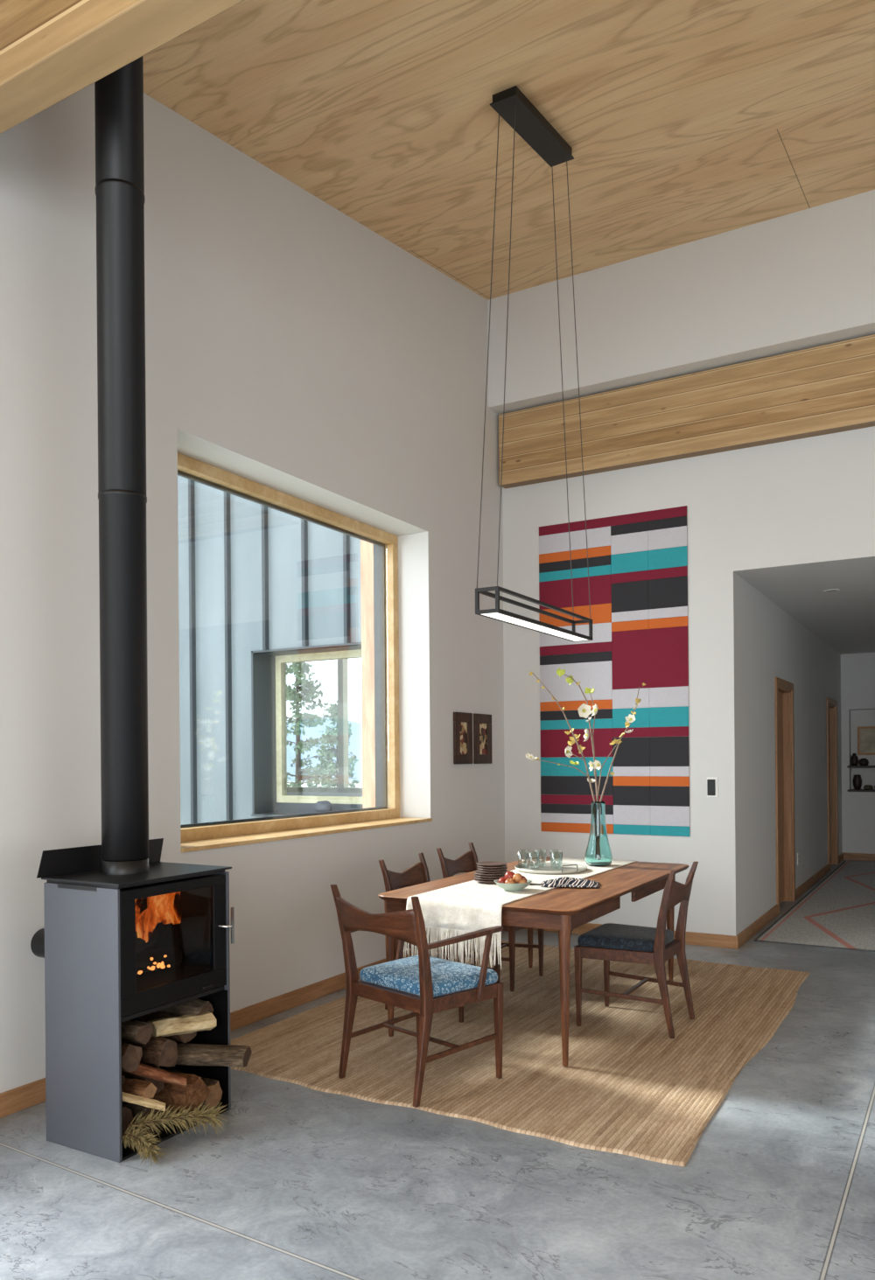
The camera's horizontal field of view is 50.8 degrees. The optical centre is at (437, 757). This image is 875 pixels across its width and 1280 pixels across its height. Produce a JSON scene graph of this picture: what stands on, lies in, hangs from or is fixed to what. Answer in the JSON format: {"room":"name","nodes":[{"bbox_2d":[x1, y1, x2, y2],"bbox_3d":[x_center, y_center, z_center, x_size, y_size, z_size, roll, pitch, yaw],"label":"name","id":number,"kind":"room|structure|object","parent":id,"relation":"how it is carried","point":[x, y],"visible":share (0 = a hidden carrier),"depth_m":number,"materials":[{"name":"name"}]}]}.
{"room":"dining room","nodes":[
{"label":"dining room","id":0,"kind":"room"},
{"bbox_2d":[0,82,505,1093],"bbox_3d":[-2.069,-1.278,3.562,0.350,5.450,10.500,0,0,30],"label":"wall","id":1,"kind":"structure","parent":0,"point":[293,348],"depth_m":4.89,"materials":[{"name":"paint"}]},
{"bbox_2d":[0,949,438,1118],"bbox_3d":[-1.917,1.398,3.420,0.016,0.095,9.984,0,0,30],"label":"baseboard","id":2,"kind":"structure","parent":1,"relation":"attached to","point":[20,1098],"depth_m":5.04,"materials":[{"name":"brown wood"}]},
{"bbox_2d":[177,452,432,852],"bbox_3d":[-0.907,-0.512,5.802,0.615,4.500,2.509,0,0,30],"label":"window","id":3,"kind":"structure","parent":1,"relation":"in","point":[386,813],"depth_m":6.76,"materials":[{"name":"brown wood"}]},
{"bbox_2d":[453,712,472,764],"bbox_3d":[0.197,-0.151,7.105,0.021,0.398,0.280,0,0,30],"label":"framed picture","id":4,"kind":"object","parent":1,"relation":"attached to","point":[462,721],"visible":1,"depth_m":7.10},
{"bbox_2d":[460,721,467,754],"bbox_3d":[0.192,-0.151,7.108,0.009,0.248,0.130,0,0,30],"label":"print","id":5,"kind":"object","parent":4,"relation":"attached to","point":[463,724],"depth_m":7.12},
{"bbox_2d":[473,713,492,763],"bbox_3d":[0.365,-0.152,7.396,0.021,0.398,0.291,0,0,30],"label":"framed picture","id":6,"kind":"object","parent":1,"relation":"attached to","point":[482,723],"visible":1,"depth_m":7.38},
{"bbox_2d":[479,723,486,754],"bbox_3d":[0.359,-0.152,7.399,0.009,0.248,0.141,0,0,30],"label":"print","id":7,"kind":"object","parent":6,"relation":"attached to","point":[482,726],"depth_m":7.40},
{"bbox_2d":[0,860,874,1279],"bbox_3d":[3.027,1.505,4.505,8.500,0.200,17.600,0,0,30],"label":"floor","id":8,"kind":"structure","parent":0,"point":[300,1182],"depth_m":3.07,"materials":[{"name":"concrete"}]},
{"bbox_2d":[30,838,234,1162],"bbox_3d":[-1.288,0.895,3.691,0.792,1.092,0.626,0,0,30],"label":"wood stove","id":9,"kind":"object","parent":8,"relation":"on","point":[87,942],"visible":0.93,"depth_m":3.43,"materials":[{"name":"grey metal"}]},
{"bbox_2d":[94,55,148,860],"bbox_3d":[-1.239,-1.330,3.620,0.187,3.450,0.187,0,0,30],"label":"flue pipe","id":10,"kind":"object","parent":9,"relation":"on","point":[119,94],"visible":0.95,"depth_m":3.54,"materials":[{"name":"black metal"}]},
{"bbox_2d":[122,1105,132,1133],"bbox_3d":[-1.261,1.340,3.442,0.240,0.119,0.106,0,0,30],"label":"log","id":11,"kind":"object","parent":9,"relation":"in","point":[127,1114],"visible":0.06,"depth_m":3.40,"materials":[{"name":"brown wood"}]},
{"bbox_3d":[-1.274,1.212,3.442,0.217,0.103,0.092,0,0,30],"label":"log","id":12,"kind":"object","parent":11,"relation":"on","visible":0},
{"bbox_2d":[121,1042,142,1072],"bbox_3d":[-1.239,1.102,3.427,0.297,0.122,0.116,0,0,31],"label":"log","id":13,"kind":"object","parent":12,"relation":"on","point":[131,1055],"visible":0.33,"depth_m":3.35,"materials":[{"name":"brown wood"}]},
{"bbox_2d":[120,1020,153,1044],"bbox_3d":[-1.202,1.033,3.507,0.282,0.079,0.096,-2,-1,31],"label":"log","id":14,"kind":"object","parent":13,"relation":"on","point":[137,1031],"visible":0.48,"depth_m":3.44,"materials":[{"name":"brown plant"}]},
{"bbox_2d":[122,1077,157,1098],"bbox_3d":[-1.155,1.232,3.444,0.225,0.065,0.070,-2,-1,23],"label":"log","id":15,"kind":"object","parent":9,"relation":"in","point":[136,1087],"visible":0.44,"depth_m":3.40,"materials":[{"name":"brown wood"}]},
{"bbox_2d":[124,1063,186,1087],"bbox_3d":[-1.062,1.182,3.451,0.238,0.118,0.062,0,0,-14],"label":"log","id":16,"kind":"object","parent":15,"relation":"on","point":[143,1070],"visible":0.76,"depth_m":3.44,"materials":[{"name":"brown wood"}]},
{"bbox_2d":[122,1101,160,1134],"bbox_3d":[-1.189,1.367,3.547,0.258,0.120,0.107,0,0,30],"label":"log","id":17,"kind":"object","parent":9,"relation":"on","point":[136,1108],"visible":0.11,"depth_m":3.48,"materials":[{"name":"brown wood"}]},
{"bbox_2d":[121,1062,164,1094],"bbox_3d":[-1.180,1.232,3.567,0.257,0.114,0.112,0,0,31],"label":"log","id":18,"kind":"object","parent":17,"relation":"on","point":[159,1085],"visible":0.17,"depth_m":3.51,"materials":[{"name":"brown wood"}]},
{"bbox_2d":[121,1036,178,1066],"bbox_3d":[-1.143,1.127,3.582,0.287,0.118,0.110,1,1,31],"label":"log","id":19,"kind":"object","parent":18,"relation":"on","point":[158,1051],"visible":0.52,"depth_m":3.51,"materials":[{"name":"brown wood"}]},
{"bbox_2d":[146,1011,216,1037],"bbox_3d":[-1.011,1.059,3.649,0.264,0.083,0.086,0,0,-41],"label":"log","id":20,"kind":"object","parent":19,"relation":"on","point":[189,1023],"visible":0.95,"depth_m":3.62,"materials":[{"name":"beige wood"}]},
{"bbox_2d":[156,998,213,1016],"bbox_3d":[-1.044,1.030,3.797,0.249,0.087,0.091,-2,-1,29],"label":"log","id":21,"kind":"object","parent":20,"relation":"on","point":[197,1006],"visible":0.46,"depth_m":3.75,"materials":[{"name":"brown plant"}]},
{"bbox_2d":[122,1091,165,1111],"bbox_3d":[-1.081,1.255,3.368,0.171,0.087,0.036,0,0,-22],"label":"log","id":22,"kind":"object","parent":9,"relation":"in","point":[148,1102],"visible":0.76,"depth_m":3.36,"materials":[{"name":"beige wood"}]},
{"bbox_2d":[135,891,180,942],"bbox_3d":[-1.164,0.632,3.628,0.120,0.226,0.357,0,0,30],"label":"fire","id":23,"kind":"object","parent":9,"relation":"in","point":[162,908],"visible":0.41,"depth_m":3.69,"materials":[{"name":"orange"}]},
{"bbox_2d":[135,946,182,974],"bbox_3d":[-1.153,0.803,3.620,0.086,0.092,0.308,0,0,40],"label":"glowing embers","id":24,"kind":"object","parent":9,"relation":"on","point":[174,956],"visible":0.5,"depth_m":3.63,"materials":[{"name":"wood"}]},
{"bbox_2d":[135,929,159,953],"bbox_3d":[-1.167,0.718,3.605,0.073,0.080,0.246,0,0,6],"label":"log","id":25,"kind":"object","parent":24,"relation":"on","point":[153,936],"visible":0.39,"depth_m":3.61,"materials":[{"name":"brown wood"}]},
{"bbox_2d":[127,1100,229,1136],"bbox_3d":[-0.949,1.341,3.409,0.368,0.161,0.140,0,0,-28],"label":"pine sprig","id":26,"kind":"object","parent":9,"relation":"in","point":[203,1116],"visible":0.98,"depth_m":3.40,"materials":[{"name":"green plant"}]},
{"bbox_2d":[163,1066,222,1109],"bbox_3d":[-1.022,1.359,3.772,0.306,0.123,0.112,0,0,30],"label":"log","id":27,"kind":"object","parent":9,"relation":"on","point":[214,1095],"visible":0.28,"depth_m":3.71,"materials":[{"name":"brown wood"}]},
{"bbox_2d":[149,1068,210,1111],"bbox_3d":[-1.048,1.308,3.643,0.307,0.147,0.154,0,0,33],"label":"log","id":28,"kind":"object","parent":27,"relation":"on","point":[195,1091],"visible":0.39,"depth_m":3.55,"materials":[{"name":"brown wood"}]},
{"bbox_2d":[139,1042,251,1067],"bbox_3d":[-0.973,1.192,3.690,0.439,0.078,0.111,1,0,3],"label":"log","id":29,"kind":"object","parent":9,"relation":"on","point":[189,1053],"visible":0.62,"depth_m":3.65,"materials":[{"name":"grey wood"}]},
{"bbox_2d":[139,1012,196,1043],"bbox_3d":[-1.092,1.090,3.731,0.230,0.103,0.103,0,0,27],"label":"log","id":30,"kind":"object","parent":29,"relation":"on","point":[184,1038],"visible":0.36,"depth_m":3.71,"materials":[{"name":"brown wood"}]},
{"bbox_2d":[121,1125,165,1165],"bbox_3d":[-1.052,1.370,3.286,0.174,0.128,0.103,0,0,18],"label":"pine sprig","id":31,"kind":"object","parent":8,"relation":"on","point":[150,1149],"visible":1,"depth_m":3.28,"materials":[{"name":"green plant"}]},
{"bbox_2d":[230,940,810,1166],"bbox_3d":[0.629,1.418,5.197,2.386,0.012,3.270,0,0,30],"label":"jute rug","id":32,"kind":"object","parent":8,"relation":"on","point":[628,1087],"visible":0.73,"depth_m":4.41,"materials":[{"name":"beige wicker"}]},
{"bbox_2d":[330,883,503,1107],"bbox_3d":[-0.090,0.988,4.082,0.539,0.858,0.595,0,0,-44],"label":"armchair","id":33,"kind":"object","parent":32,"relation":"on","point":[425,985],"visible":1,"depth_m":3.97,"materials":[{"name":"brown wood"}]},
{"bbox_2d":[378,852,500,1022],"bbox_3d":[0.016,0.994,5.251,0.538,0.845,0.472,0,0,30],"label":"dining chair","id":34,"kind":"object","parent":32,"relation":"on","point":[417,873],"visible":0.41,"depth_m":5.30,"materials":[{"name":"brown wood"}]},
{"bbox_2d":[436,842,544,991],"bbox_3d":[0.341,0.991,5.895,0.538,0.845,0.472,0,0,30],"label":"dining chair","id":35,"kind":"object","parent":32,"relation":"on","point":[467,862],"visible":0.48,"depth_m":5.94,"materials":[{"name":"brown wood"}]},
{"bbox_2d":[377,856,689,1066],"bbox_3d":[0.652,1.050,5.297,1.090,0.721,2.035,0,0,30],"label":"dining table","id":36,"kind":"object","parent":32,"relation":"on","point":[562,909],"visible":0.66,"depth_m":4.66,"materials":[{"name":"brown wood"}]},
{"bbox_2d":[403,857,637,968],"bbox_3d":[0.580,0.834,5.320,0.537,0.296,2.091,0,0,30],"label":"table runner","id":37,"kind":"object","parent":36,"relation":"on","point":[472,905],"visible":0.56,"depth_m":4.48,"materials":[{"name":"beige fabric"}]},
{"bbox_2d":[474,878,496,883],"bbox_3d":[0.298,0.679,5.097,0.192,0.016,0.192,0,0,30],"label":"plate","id":38,"kind":"object","parent":37,"relation":"on","point":[475,879],"visible":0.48,"depth_m":5.04,"materials":[{"name":"brown ceramic"}]},
{"bbox_2d":[473,875,504,881],"bbox_3d":[0.296,0.666,5.100,0.192,0.016,0.192,0,0,30],"label":"plate","id":39,"kind":"object","parent":38,"relation":"on","point":[474,877],"visible":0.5,"depth_m":5.05,"materials":[{"name":"brown ceramic"}]},
{"bbox_2d":[474,874,504,878],"bbox_3d":[0.299,0.654,5.100,0.192,0.016,0.192,0,0,30],"label":"plate","id":40,"kind":"object","parent":39,"relation":"on","point":[476,875],"visible":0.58,"depth_m":5.03,"materials":[{"name":"brown ceramic"}]},
{"bbox_2d":[474,871,506,876],"bbox_3d":[0.298,0.641,5.101,0.192,0.016,0.192,0,0,30],"label":"plate","id":41,"kind":"object","parent":40,"relation":"on","point":[475,872],"visible":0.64,"depth_m":5.04,"materials":[{"name":"brown ceramic"}]},
{"bbox_2d":[476,869,507,874],"bbox_3d":[0.302,0.628,5.093,0.170,0.016,0.170,0,0,30],"label":"plate","id":42,"kind":"object","parent":41,"relation":"on","point":[479,870],"visible":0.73,"depth_m":5.04,"materials":[{"name":"brown ceramic"}]},
{"bbox_2d":[476,867,507,871],"bbox_3d":[0.303,0.615,5.093,0.170,0.016,0.170,0,0,30],"label":"plate","id":43,"kind":"object","parent":42,"relation":"on","point":[479,868],"visible":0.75,"depth_m":5.04,"materials":[{"name":"brown ceramic"}]},
{"bbox_2d":[476,864,507,869],"bbox_3d":[0.302,0.603,5.093,0.170,0.016,0.170,0,0,30],"label":"plate","id":44,"kind":"object","parent":43,"relation":"on","point":[478,865],"visible":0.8,"depth_m":5.04,"materials":[{"name":"brown ceramic"}]},
{"bbox_2d":[476,860,507,867],"bbox_3d":[0.301,0.590,5.099,0.170,0.016,0.170,0,0,30],"label":"plate","id":45,"kind":"object","parent":44,"relation":"on","point":[489,863],"visible":1,"depth_m":5.13,"materials":[{"name":"brown ceramic"}]},
{"bbox_2d":[493,879,531,891],"bbox_3d":[0.391,0.663,4.779,0.200,0.048,0.200,0,0,30],"label":"fruit bowl","id":46,"kind":"object","parent":37,"relation":"on","point":[508,887],"visible":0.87,"depth_m":4.72,"materials":[{"name":"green ceramic"}]},
{"bbox_2d":[497,876,505,883],"bbox_3d":[0.341,0.647,4.795,0.051,0.052,0.052,0,0,-36],"label":"apple","id":47,"kind":"object","parent":46,"relation":"in","point":[502,880],"visible":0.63,"depth_m":4.78,"materials":[{"name":"red food"}]},
{"bbox_2d":[504,870,514,880],"bbox_3d":[0.377,0.616,4.784,0.058,0.062,0.058,0,0,11],"label":"apple","id":48,"kind":"object","parent":46,"relation":"in","point":[508,874],"visible":0.69,"depth_m":4.76,"materials":[{"name":"red food"}]},
{"bbox_2d":[504,877,515,883],"bbox_3d":[0.372,0.644,4.731,0.054,0.059,0.055,0,0,-23],"label":"apple","id":49,"kind":"object","parent":46,"relation":"in","point":[509,880],"visible":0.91,"depth_m":4.71,"materials":[{"name":"orange food"}]},
{"bbox_2d":[512,872,522,883],"bbox_3d":[0.412,0.619,4.753,0.050,0.057,0.051,0,0,23],"label":"apple","id":50,"kind":"object","parent":46,"relation":"in","point":[517,877],"visible":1,"depth_m":4.74,"materials":[{"name":"food"}]},
{"bbox_2d":[517,877,526,883],"bbox_3d":[0.436,0.642,4.747,0.051,0.057,0.051,0,0,19],"label":"apple","id":51,"kind":"object","parent":46,"relation":"in","point":[523,880],"visible":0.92,"depth_m":4.73,"materials":[{"name":"orange food"}]},
{"bbox_2d":[514,857,587,874],"bbox_3d":[0.689,0.657,5.617,0.440,0.055,0.440,0,0,30],"label":"serving tray","id":52,"kind":"object","parent":37,"relation":"on","point":[567,868],"visible":0.94,"depth_m":5.62,"materials":[{"name":"ceramic"}]},
{"bbox_2d":[517,850,528,867],"bbox_3d":[0.529,0.626,5.721,0.073,0.108,0.073,0,0,30],"label":"drinking glass","id":53,"kind":"object","parent":52,"relation":"on","point":[517,850],"visible":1,"depth_m":5.72,"materials":[{"name":"clear glass"}]},
{"bbox_2d":[527,851,539,869],"bbox_3d":[0.589,0.626,5.623,0.073,0.108,0.073,0,0,30],"label":"drinking glass","id":54,"kind":"object","parent":52,"relation":"on","point":[528,851],"visible":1,"depth_m":5.62,"materials":[{"name":"clear glass"}]},
{"bbox_2d":[534,848,546,867],"bbox_3d":[0.642,0.625,5.737,0.073,0.108,0.073,0,0,30],"label":"drinking glass","id":55,"kind":"object","parent":52,"relation":"on","point":[538,849],"visible":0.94,"depth_m":5.73,"materials":[{"name":"clear glass"}]},
{"bbox_2d":[549,849,560,867],"bbox_3d":[0.730,0.625,5.709,0.073,0.108,0.073,0,0,30],"label":"drinking glass","id":56,"kind":"object","parent":52,"relation":"on","point":[549,849],"visible":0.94,"depth_m":5.70,"materials":[{"name":"clear glass"}]},
{"bbox_2d":[550,851,562,868],"bbox_3d":[0.724,0.625,5.597,0.073,0.108,0.073,0,0,30],"label":"drinking glass","id":57,"kind":"object","parent":52,"relation":"on","point":[550,851],"visible":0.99,"depth_m":5.59,"materials":[{"name":"clear glass"}]},
{"bbox_2d":[584,801,612,866],"bbox_3d":[1.019,0.479,5.842,0.178,0.405,0.178,0,0,30],"label":"glass vase","id":58,"kind":"object","parent":37,"relation":"on","point":[598,852],"visible":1,"depth_m":5.79,"materials":[{"name":"teal glass"}]},
{"bbox_2d":[525,753,594,801],"bbox_3d":[0.798,0.302,5.803,0.474,0.674,0.185,0,0,-8],"label":"branch","id":59,"kind":"object","parent":58,"relation":"in","point":[528,756],"visible":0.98,"depth_m":5.80,"materials":[{"name":"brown plant"}]},
{"bbox_2d":[529,671,594,801],"bbox_3d":[0.808,0.051,5.814,0.441,1.201,0.117,0,0,-6],"label":"branch","id":60,"kind":"object","parent":58,"relation":"in","point":[568,749],"visible":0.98,"depth_m":5.82,"materials":[{"name":"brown plant"}]},
{"bbox_2d":[556,668,598,799],"bbox_3d":[0.894,0.032,5.835,0.272,1.213,0.101,0,0,5],"label":"branch","id":61,"kind":"object","parent":58,"relation":"in","point":[584,710],"visible":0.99,"depth_m":5.85,"materials":[{"name":"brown plant"}]},
{"bbox_2d":[587,732,624,801],"bbox_3d":[1.066,0.234,5.833,0.247,0.785,0.066,0,0,-6],"label":"branch","id":62,"kind":"object","parent":58,"relation":"in","point":[596,765],"visible":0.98,"depth_m":5.82,"materials":[{"name":"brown plant"}]},
{"bbox_2d":[599,682,645,801],"bbox_3d":[1.161,0.081,5.844,0.325,1.112,0.134,0,0,-13],"label":"branch","id":63,"kind":"object","parent":58,"relation":"in","point":[630,718],"visible":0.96,"depth_m":5.84,"materials":[{"name":"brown plant"}]},
{"bbox_2d":[540,876,599,888],"bbox_3d":[0.712,0.665,4.959,0.317,0.034,0.221,0,0,10],"label":"cloth napkin","id":64,"kind":"object","parent":36,"relation":"on","point":[564,881],"visible":1,"depth_m":4.90,"materials":[{"name":"fabric"}]},
{"bbox_2d":[573,861,698,1038],"bbox_3d":[1.067,0.985,4.914,0.538,0.845,0.472,0,0,30],"label":"dining chair","id":65,"kind":"object","parent":32,"relation":"on","point":[607,942],"visible":1,"depth_m":4.80,"materials":[{"name":"brown wood"}]},
{"bbox_2d":[753,860,874,951],"bbox_3d":[4.467,1.389,9.371,1.250,0.009,6.000,0,0,30],"label":"runner rug","id":66,"kind":"object","parent":8,"relation":"on","point":[838,912],"visible":1,"depth_m":8.13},
{"bbox_2d":[143,0,874,300],"bbox_3d":[1.397,-3.088,1.239,8.000,1.734,9.948,0,0,30],"label":"ceiling","id":67,"kind":"structure","parent":0,"point":[682,122],"depth_m":4.83,"materials":[{"name":"brown wood"}]},
{"bbox_2d":[0,0,244,133],"bbox_3d":[1.153,-2.644,1.661,7.150,0.750,0.157,0,0,30],"label":"wooden beam","id":68,"kind":"structure","parent":67,"relation":"attached to","point":[51,51],"depth_m":2.96,"materials":[{"name":"beige wood"}]},
{"bbox_2d":[475,85,592,641],"bbox_3d":[0.501,-2.073,4.859,0.183,2.788,1.240,0,0,30],"label":"pendant light","id":69,"kind":"object","parent":67,"relation":"hanging from","point":[511,104],"visible":1,"depth_m":4.81,"materials":[{"name":"black metal"}]},
{"bbox_2d":[482,612,588,641],"bbox_3d":[0.539,-0.685,4.844,0.106,0.009,1.224,0,0,30],"label":"diffuser","id":70,"kind":"object","parent":69,"relation":"attached to","point":[510,618],"depth_m":4.76,"materials":[{"name":"white plastic"}]},
{"bbox_2d":[487,189,874,414],"bbox_3d":[4.014,-3.500,5.788,8.000,1.206,0.552,0,0,30],"label":"wall","id":71,"kind":"structure","parent":0,"point":[803,279],"depth_m":6.72,"materials":[{"name":"paint"}]},
{"bbox_2d":[502,426,874,936],"bbox_3d":[4.059,-0.753,5.828,8.000,4.300,0.140,0,0,30],"label":"wall","id":72,"kind":"structure","parent":0,"point":[807,501],"depth_m":6.92,"materials":[{"name":"paint"}]},
{"bbox_2d":[538,505,689,836],"bbox_3d":[1.373,-0.652,7.287,1.216,2.504,0.011,0,0,30],"label":"wall art","id":73,"kind":"object","parent":72,"relation":"attached to","point":[638,562],"visible":0.95,"depth_m":7.25,"materials":[{"name":"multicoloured fabric"}]},
{"bbox_2d":[521,923,735,949],"bbox_3d":[1.389,1.371,7.286,1.886,0.095,0.016,0,0,30],"label":"baseboard","id":74,"kind":"structure","parent":72,"relation":"attached to","point":[691,938],"depth_m":6.93,"materials":[{"name":"brown wood"}]},
{"bbox_2d":[498,334,874,488],"bbox_3d":[3.623,-2.578,5.919,7.122,0.587,0.117,0,0,30],"label":"wooden beam","id":75,"kind":"structure","parent":72,"relation":"attached to","point":[829,388],"depth_m":6.83,"materials":[{"name":"beige wood"}]},
{"bbox_2d":[706,776,718,797],"bbox_3d":[2.055,0.221,6.896,0.082,0.150,0.015,0,0,30],"label":"wall switch","id":76,"kind":"object","parent":72,"relation":"attached to","point":[712,788],"visible":1,"depth_m":6.89,"materials":[{"name":"white paint"}]},
{"bbox_2d":[737,574,842,932],"bbox_3d":[3.901,-0.049,9.918,0.140,2.894,6.785,0,0,30],"label":"wall","id":77,"kind":"structure","parent":0,"point":[772,643],"depth_m":8.16,"materials":[{"name":"paint"}]},
{"bbox_2d":[774,677,795,915],"bbox_3d":[3.207,0.339,8.690,0.158,2.130,0.940,0,0,30],"label":"door","id":78,"kind":"structure","parent":77,"relation":"in","point":[783,697],"depth_m":8.99,"materials":[{"name":"brown wood"}]},
{"bbox_2d":[735,852,843,949],"bbox_3d":[3.866,1.351,9.682,0.016,0.095,6.641,0,0,30],"label":"baseboard","id":79,"kind":"structure","parent":77,"relation":"attached to","point":[758,925],"depth_m":7.92,"materials":[{"name":"brown wood"}]},
{"bbox_2d":[826,697,838,871],"bbox_3d":[4.939,0.325,11.697,0.158,2.130,0.920,0,0,30],"label":"door","id":80,"kind":"structure","parent":77,"relation":"in","point":[832,768],"depth_m":12.00,"materials":[{"name":"brown wood"}]},
{"bbox_2d":[737,559,874,654],"bbox_3d":[4.736,-1.463,9.430,1.814,0.120,6.785,0,0,30],"label":"ceiling","id":81,"kind":"structure","parent":0,"point":[844,619],"depth_m":8.06,"materials":[{"name":"paint"}]},
{"bbox_2d":[823,588,839,592],"bbox_3d":[3.275,-1.387,7.661,0.124,0.005,0.124,0,0,30],"label":"recessed light","id":82,"kind":"object","parent":81,"relation":"in","point":[834,590],"visible":1,"depth_m":7.67,"materials":[{"name":"white paint"}]},
{"bbox_2d":[840,652,874,853],"bbox_3d":[6.366,-0.019,12.240,1.814,2.794,0.300,0,0,30],"label":"wall","id":83,"kind":"structure","parent":0,"point":[857,670],"depth_m":12.50,"materials":[{"name":"paint"}]},
{"bbox_2d":[843,852,874,860],"bbox_3d":[6.240,1.331,12.137,1.648,0.095,0.016,0,0,30],"label":"baseboard","id":84,"kind":"structure","parent":83,"relation":"attached to","point":[864,856],"depth_m":12.44,"materials":[{"name":"brown wood"}]},
{"bbox_2d":[846,765,874,768],"bbox_3d":[5.949,0.119,12.401,0.780,0.028,0.220,0,0,30],"label":"niche shelf","id":85,"kind":"object","parent":83,"relation":"attached to","point":[848,766],"visible":1,"depth_m":12.41,"materials":[{"name":"black wood"}]},
{"bbox_2d":[850,753,858,765],"bbox_3d":[5.674,0.021,12.547,0.100,0.170,0.100,0,0,30],"label":"clay pot","id":86,"kind":"object","parent":85,"relation":"on","point":[854,759],"visible":0.99,"depth_m":12.51,"materials":[{"name":"black ceramic"}]},
{"bbox_2d":[858,758,868,765],"bbox_3d":[5.774,0.056,12.489,0.130,0.100,0.130,0,0,30],"label":"clay pot","id":87,"kind":"object","parent":85,"relation":"on","point":[863,761],"visible":0.97,"depth_m":12.44,"materials":[{"name":"black ceramic"}]},
{"bbox_2d":[847,789,874,791],"bbox_3d":[5.951,0.442,12.401,0.780,0.028,0.220,0,0,30],"label":"niche shelf","id":88,"kind":"object","parent":83,"relation":"attached to","point":[849,790],"visible":0.9,"depth_m":12.44,"materials":[{"name":"black wood"}]},
{"bbox_2d":[852,774,861,789],"bbox_3d":[5.707,0.329,12.529,0.120,0.200,0.120,0,0,30],"label":"clay pot","id":89,"kind":"object","parent":88,"relation":"on","point":[856,780],"visible":1,"depth_m":12.49,"materials":[{"name":"black ceramic"}]},
{"bbox_2d":[863,784,873,790],"bbox_3d":[5.824,0.398,12.462,0.120,0.060,0.120,0,0,30],"label":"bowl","id":90,"kind":"object","parent":88,"relation":"on","point":[866,786],"visible":1,"depth_m":12.42,"materials":[{"name":"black ceramic"}]},
{"bbox_2d":[857,726,874,755],"bbox_3d":[5.966,-0.234,12.496,0.500,0.390,0.025,0,0,30],"label":"framed picture","id":91,"kind":"object","parent":83,"relation":"attached to","point":[865,734],"visible":1,"depth_m":12.56,"materials":[{"name":"beige paper"}]},
{"label":"outside","id":92,"kind":"structure","parent":0,"visible":0},
{"bbox_2d":[286,781,362,787],"bbox_3d":[-14.404,2.198,42.362,59.490,0.500,95.000,0,0,30],"label":"ground","id":93,"kind":"structure","parent":92,"point":[360,785],"depth_m":64.65,"materials":[{"name":"white snow"}]},
{"bbox_2d":[177,475,362,825],"bbox_3d":[-2.229,-1.302,11.498,7.650,6.500,3.805,0,0,30],"label":"house wing","id":94,"kind":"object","parent":93,"relation":"on","point":[262,589],"visible":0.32,"depth_m":9.24,"materials":[{"name":"metal"}]},
{"bbox_2d":[314,800,332,812],"bbox_3d":[-1.097,0.474,8.871,0.186,0.128,0.139,0,0,30],"label":"stone","id":95,"kind":"object","parent":94,"relation":"on","point":[324,806],"visible":0.78,"depth_m":8.82,"materials":[{"name":"grey stone"}]},
{"bbox_2d":[286,662,335,787],"bbox_3d":[-3.322,-0.590,21.988,3.050,4.938,2.730,0,0,-1],"label":"tree","id":96,"kind":"object","parent":93,"relation":"on","point":[293,694],"visible":0.46,"depth_m":21.99,"materials":[{"name":"green plant"}]},
{"bbox_2d":[306,699,359,787],"bbox_3d":[-2.210,0.293,20.436,1.522,3.156,1.601,0,0,30],"label":"spruce tree","id":97,"kind":"object","parent":93,"relation":"on","point":[330,737],"visible":0.44,"depth_m":20.38,"materials":[{"name":"green plant"}]},
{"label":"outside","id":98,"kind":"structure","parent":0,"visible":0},
{"bbox_2d":[286,716,362,781],"bbox_3d":[5.859,0.483,67.034,90.000,9.798,16.000,0,0,30],"label":"hills","id":99,"kind":"structure","parent":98,"point":[355,746],"depth_m":80.31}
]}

